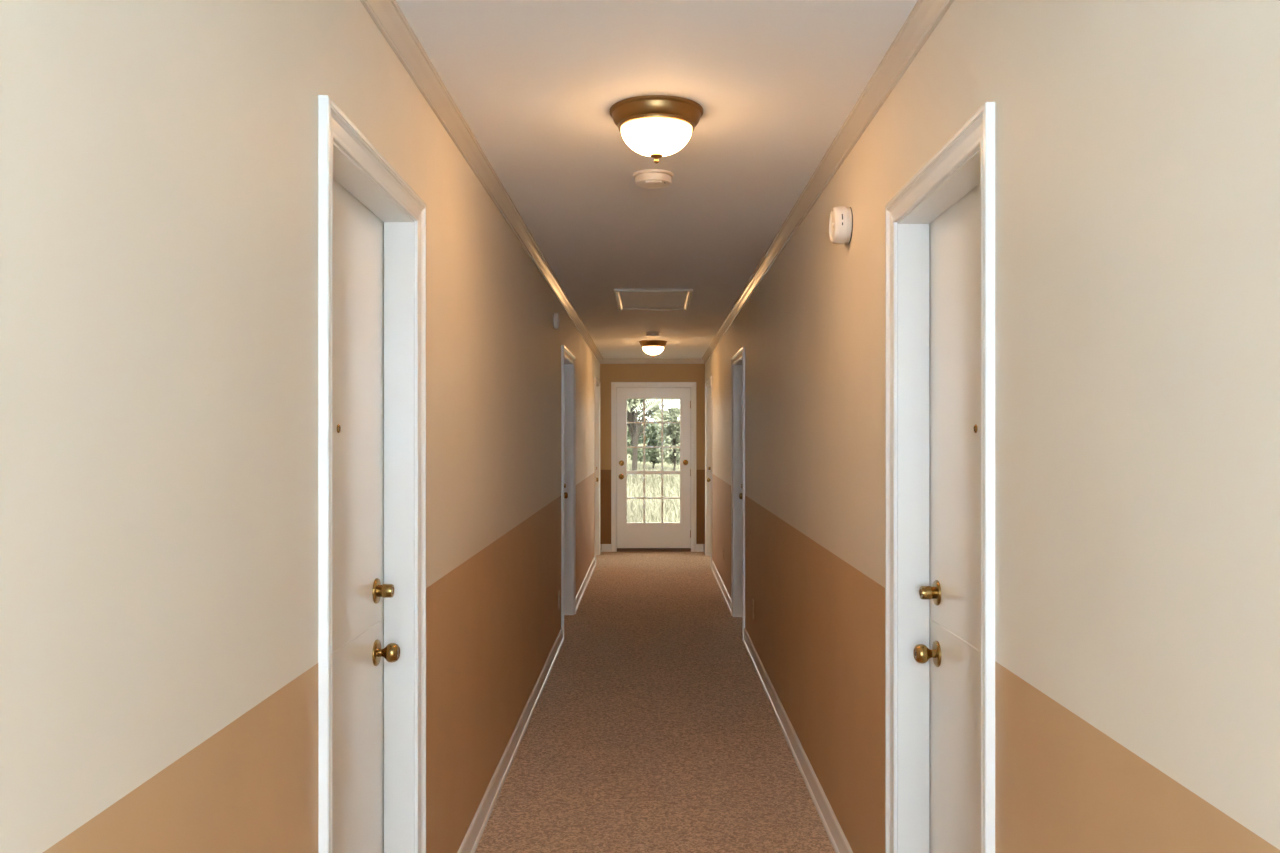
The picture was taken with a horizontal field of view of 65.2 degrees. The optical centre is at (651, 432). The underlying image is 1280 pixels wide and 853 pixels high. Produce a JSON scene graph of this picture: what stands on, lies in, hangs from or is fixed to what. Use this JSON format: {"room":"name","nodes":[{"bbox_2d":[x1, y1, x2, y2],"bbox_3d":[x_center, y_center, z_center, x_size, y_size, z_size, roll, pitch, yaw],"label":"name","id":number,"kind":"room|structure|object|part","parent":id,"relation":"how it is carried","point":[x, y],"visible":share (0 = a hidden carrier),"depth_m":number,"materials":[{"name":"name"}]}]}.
{"room":"apartment building hallway","nodes":[
{"label":"apartment building hallway","id":0,"kind":"room"},
{"bbox_2d":[0,0,599,852],"bbox_3d":[-0.730,0.150,5.635,0.160,2.800,14.390,0,0,0],"label":"wall","id":1,"kind":"structure","parent":0,"point":[159,159],"depth_m":1.47,"materials":[{"name":"paint"}]},
{"bbox_2d":[333,179,399,852],"bbox_3d":[-0.726,0.440,2.377,0.102,2.096,0.756,0,0,0],"label":"door","id":2,"kind":"structure","parent":1,"relation":"in","point":[360,590],"depth_m":2.50,"materials":[{"name":"white wood"}]},
{"bbox_3d":[-0.702,0.586,2.667,0.054,0.051,0.051,0,0,0],"label":"knob","id":3,"kind":"part","parent":2,"relation":"part of","materials":[{"name":"gold metal"}]},
{"bbox_2d":[319,95,425,852],"bbox_3d":[-0.681,0.420,2.377,0.102,2.160,0.851,0,0,0],"label":"door frame","id":4,"kind":"structure","parent":1,"relation":"attached to","point":[347,157],"depth_m":2.74,"materials":[{"name":"white paint"}]},
{"bbox_2d":[457,544,600,852],"bbox_3d":[-0.641,1.452,5.625,0.018,0.096,14.050,0,0,0],"label":"baseboard","id":5,"kind":"structure","parent":1,"relation":"attached to","point":[470,842],"depth_m":4.54,"materials":[{"name":"white paint"}]},
{"bbox_2d":[553,313,559,328],"bbox_3d":[-0.633,-0.747,6.660,0.034,0.104,0.104,0,0,0],"label":"fire alarm","id":6,"kind":"object","parent":1,"relation":"attached to","point":[556,320],"visible":1,"depth_m":6.62,"materials":[{"name":"beige plastic"}]},
{"bbox_2d":[558,590,559,608],"bbox_3d":[-0.646,1.165,6.985,0.008,0.120,0.072,0,0,0],"label":"wall outlet","id":7,"kind":"object","parent":1,"relation":"attached to","point":[559,590],"visible":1,"depth_m":6.98,"materials":[{"name":"beige plastic"}]},
{"bbox_2d":[564,483,567,498],"bbox_3d":[-0.736,0.452,7.755,0.102,2.072,0.999,0,0,0],"label":"door","id":8,"kind":"structure","parent":1,"relation":"in","point":[565,493],"depth_m":8.15,"materials":[{"name":"gold metal"}]},
{"bbox_2d":[561,345,575,638],"bbox_3d":[-0.686,0.433,7.755,0.112,2.133,1.094,0,0,0],"label":"door frame","id":9,"kind":"structure","parent":1,"relation":"attached to","point":[568,360],"depth_m":8.23,"materials":[{"name":"white paint"}]},
{"bbox_2d":[594,377,599,562],"bbox_3d":[-0.669,0.430,11.865,0.076,2.139,0.944,0,0,0],"label":"door frame","id":10,"kind":"structure","parent":1,"relation":"attached to","point":[596,380],"depth_m":12.27,"materials":[{"name":"white paint"}]},
{"bbox_2d":[360,0,953,363],"bbox_3d":[0.013,-0.970,5.625,1.325,0.189,14.050,0,0,0],"label":"trim","id":11,"kind":"structure","parent":1,"relation":"attached to","point":[387,15],"depth_m":3.25,"materials":[{"name":"beige paint"}]},
{"bbox_2d":[600,364,704,549],"bbox_3d":[0.013,0.150,12.730,1.325,2.800,0.160,0,0,0],"label":"wall","id":12,"kind":"structure","parent":0,"point":[609,373],"depth_m":12.65,"materials":[{"name":"paint"}]},
{"bbox_2d":[601,544,703,551],"bbox_3d":[0.013,1.452,12.641,1.289,0.096,0.018,0,0,0],"label":"baseboard","id":13,"kind":"structure","parent":12,"relation":"attached to","point":[604,547],"depth_m":12.64,"materials":[{"name":"white paint"}]},
{"bbox_2d":[611,382,695,551],"bbox_3d":[0.029,0.428,12.718,1.076,2.144,0.174,0,0,0],"label":"door frame","id":14,"kind":"structure","parent":12,"relation":"attached to","point":[614,385],"depth_m":12.64,"materials":[{"name":"white paint"}]},
{"bbox_2d":[617,388,690,547],"bbox_3d":[0.035,0.443,12.672,0.938,2.023,0.104,0,0,0],"label":"door","id":15,"kind":"structure","parent":12,"relation":"in","point":[643,534],"depth_m":12.68,"materials":[{"name":"white paint"}]},
{"bbox_2d":[475,552,834,852],"bbox_3d":[0.000,1.560,5.505,1.800,0.120,14.410,0,0,0],"label":"floor","id":16,"kind":"structure","parent":0,"point":[653,727],"depth_m":4.85,"materials":[{"name":"brown carpet"}]},
{"bbox_2d":[617,548,690,551],"bbox_3d":[0.029,1.498,12.726,0.938,0.064,0.148,0,0,0],"label":"threshold","id":17,"kind":"object","parent":16,"relation":"on","point":[618,549],"visible":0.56,"depth_m":12.65,"materials":[{"name":"brown wood"}]},
{"bbox_2d":[396,0,917,357],"bbox_3d":[0.000,-1.120,5.555,1.800,0.359,14.510,0,0,0],"label":"ceiling","id":18,"kind":"structure","parent":0,"point":[536,83],"depth_m":3.27,"materials":[{"name":"white paint"}]},
{"bbox_2d":[645,331,659,336],"bbox_3d":[0.012,-0.945,9.600,0.140,0.047,0.140,0,0,0],"label":"smoke detector","id":19,"kind":"object","parent":18,"relation":"attached to","point":[650,333],"visible":1,"depth_m":9.55,"materials":[{"name":"beige plastic"}]},
{"bbox_2d":[633,169,672,188],"bbox_3d":[0.007,-0.993,3.930,0.158,0.047,0.158,0,0,0],"label":"smoke detector","id":20,"kind":"object","parent":18,"relation":"attached to","point":[648,178],"visible":1,"depth_m":3.88,"materials":[{"name":"beige plastic"}]},
{"bbox_3d":[0.007,-1.012,3.930,0.158,0.010,0.158,0,0,0],"label":"plate","id":21,"kind":"part","parent":20,"relation":"part of","materials":[{"name":"beige plastic"}]},
{"bbox_2d":[639,340,666,356],"bbox_3d":[0.018,-0.878,10.499,0.297,0.168,0.297,0,0,0],"label":"ceiling light","id":22,"kind":"object","parent":18,"relation":"attached to","point":[652,347],"visible":1,"depth_m":10.41,"materials":[{"name":"white glass"}]},
{"bbox_3d":[0.018,-0.864,10.499,0.228,0.088,0.228,0,0,0],"label":"lamp shade","id":23,"kind":"part","parent":22,"relation":"part of","materials":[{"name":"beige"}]},
{"bbox_2d":[614,289,692,309],"bbox_3d":[0.014,-0.979,7.365,0.540,0.023,0.990,0,0,0],"label":"attic hatch","id":24,"kind":"object","parent":18,"relation":"attached to","point":[627,299],"visible":1,"depth_m":7.30,"materials":[{"name":"beige paint"}]},
{"bbox_3d":[0.014,-0.985,7.365,0.474,0.009,0.924,0,0,0],"label":"panel","id":25,"kind":"part","parent":24,"relation":"part of","materials":[{"name":"white paint"}]},
{"bbox_2d":[610,95,702,163],"bbox_3d":[0.016,-0.940,3.175,0.297,0.168,0.297,0,0,0],"label":"ceiling light","id":26,"kind":"object","parent":18,"relation":"attached to","point":[656,127],"visible":1,"depth_m":3.09,"materials":[{"name":"white glass"}]},
{"bbox_3d":[0.016,-0.926,3.175,0.228,0.088,0.228,0,0,0],"label":"lamp shade","id":27,"kind":"part","parent":26,"relation":"part of","materials":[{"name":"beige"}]},
{"bbox_2d":[705,0,1279,852],"bbox_3d":[0.755,0.150,5.635,0.160,2.800,14.390,0,0,0],"label":"wall","id":28,"kind":"structure","parent":0,"point":[1137,142],"depth_m":1.57,"materials":[{"name":"paint"}]},
{"bbox_2d":[705,376,711,561],"bbox_3d":[0.694,0.436,11.670,0.076,2.127,1.194,0,0,0],"label":"door frame","id":29,"kind":"structure","parent":28,"relation":"attached to","point":[708,384],"depth_m":12.20,"materials":[{"name":"white paint"}]},
{"bbox_2d":[731,347,744,640],"bbox_3d":[0.711,0.440,7.710,0.112,2.121,1.014,0,0,0],"label":"door frame","id":30,"kind":"structure","parent":28,"relation":"attached to","point":[738,360],"depth_m":8.15,"materials":[{"name":"white paint"}]},
{"bbox_2d":[752,599,753,618],"bbox_3d":[0.671,1.165,6.620,0.008,0.120,0.072,0,0,0],"label":"wall outlet","id":31,"kind":"object","parent":28,"relation":"attached to","point":[752,599],"visible":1,"depth_m":6.60,"materials":[{"name":"paint"}]},
{"bbox_2d":[704,544,852,852],"bbox_3d":[0.666,1.452,5.625,0.018,0.096,14.050,0,0,0],"label":"baseboard","id":32,"kind":"structure","parent":28,"relation":"attached to","point":[834,831],"depth_m":4.54,"materials":[{"name":"white paint"}]},
{"bbox_2d":[829,206,852,243],"bbox_3d":[0.645,-0.708,3.410,0.060,0.127,0.128,0,0,0],"label":"fire alarm","id":33,"kind":"object","parent":28,"relation":"attached to","point":[841,217],"visible":1,"depth_m":3.36,"materials":[{"name":"beige plastic"}]},
{"bbox_2d":[885,102,994,852],"bbox_3d":[0.709,0.425,2.386,0.106,2.150,0.845,0,0,0],"label":"door frame","id":34,"kind":"structure","parent":28,"relation":"attached to","point":[966,161],"depth_m":2.74,"materials":[{"name":"white paint"}]},
{"bbox_2d":[913,184,979,852],"bbox_3d":[0.756,0.443,2.386,0.102,2.090,0.750,0,0,0],"label":"door","id":35,"kind":"structure","parent":28,"relation":"in","point":[952,593],"depth_m":2.52,"materials":[{"name":"white wood"}]},
{"bbox_3d":[0.732,0.590,2.673,0.054,0.051,0.051,0,0,0],"label":"knob","id":36,"kind":"part","parent":35,"relation":"part of","materials":[{"name":"gold metal"}]},
{"label":"outside","id":37,"kind":"structure","parent":0,"visible":0},
{"bbox_2d":[627,421,679,521],"bbox_3d":[0.000,0.450,51.415,80.000,2.300,77.170,0,0,0],"label":"ground","id":38,"kind":"structure","parent":37,"point":[647,464],"depth_m":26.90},
{"bbox_2d":[627,425,642,462],"bbox_3d":[-0.567,0.318,28.066,1.092,1.370,1.050,0,0,0],"label":"shrub","id":39,"kind":"object","parent":38,"relation":"on","point":[629,440],"visible":0.16,"depth_m":27.91,"materials":[{"name":"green plant"}]},
{"bbox_2d":[627,399,665,478],"bbox_3d":[-0.448,-0.578,23.965,1.724,3.562,1.958,0,0,0],"label":"tree","id":40,"kind":"object","parent":38,"relation":"on","point":[634,429],"visible":0.1,"depth_m":23.97,"materials":[{"name":"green plant"}]},
{"bbox_2d":[637,420,664,467],"bbox_3d":[-0.037,0.346,26.993,1.043,1.414,1.200,0,0,0],"label":"shrub","id":41,"kind":"object","parent":38,"relation":"on","point":[650,454],"visible":0.59,"depth_m":26.74,"materials":[{"name":"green plant"}]},
{"bbox_2d":[633,399,679,416],"bbox_3d":[0.799,0.137,21.056,2.470,2.430,2.279,0,0,0],"label":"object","id":42,"kind":"object","parent":38,"relation":"on","point":[653,403],"visible":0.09,"depth_m":20.77,"materials":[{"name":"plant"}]},
{"bbox_2d":[654,406,679,470],"bbox_3d":[0.595,0.164,26.000,1.188,1.877,1.417,0,0,0],"label":"shrub","id":43,"kind":"object","parent":38,"relation":"on","point":[671,435],"visible":0.7,"depth_m":25.80,"materials":[{"name":"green plant"}]}
]}

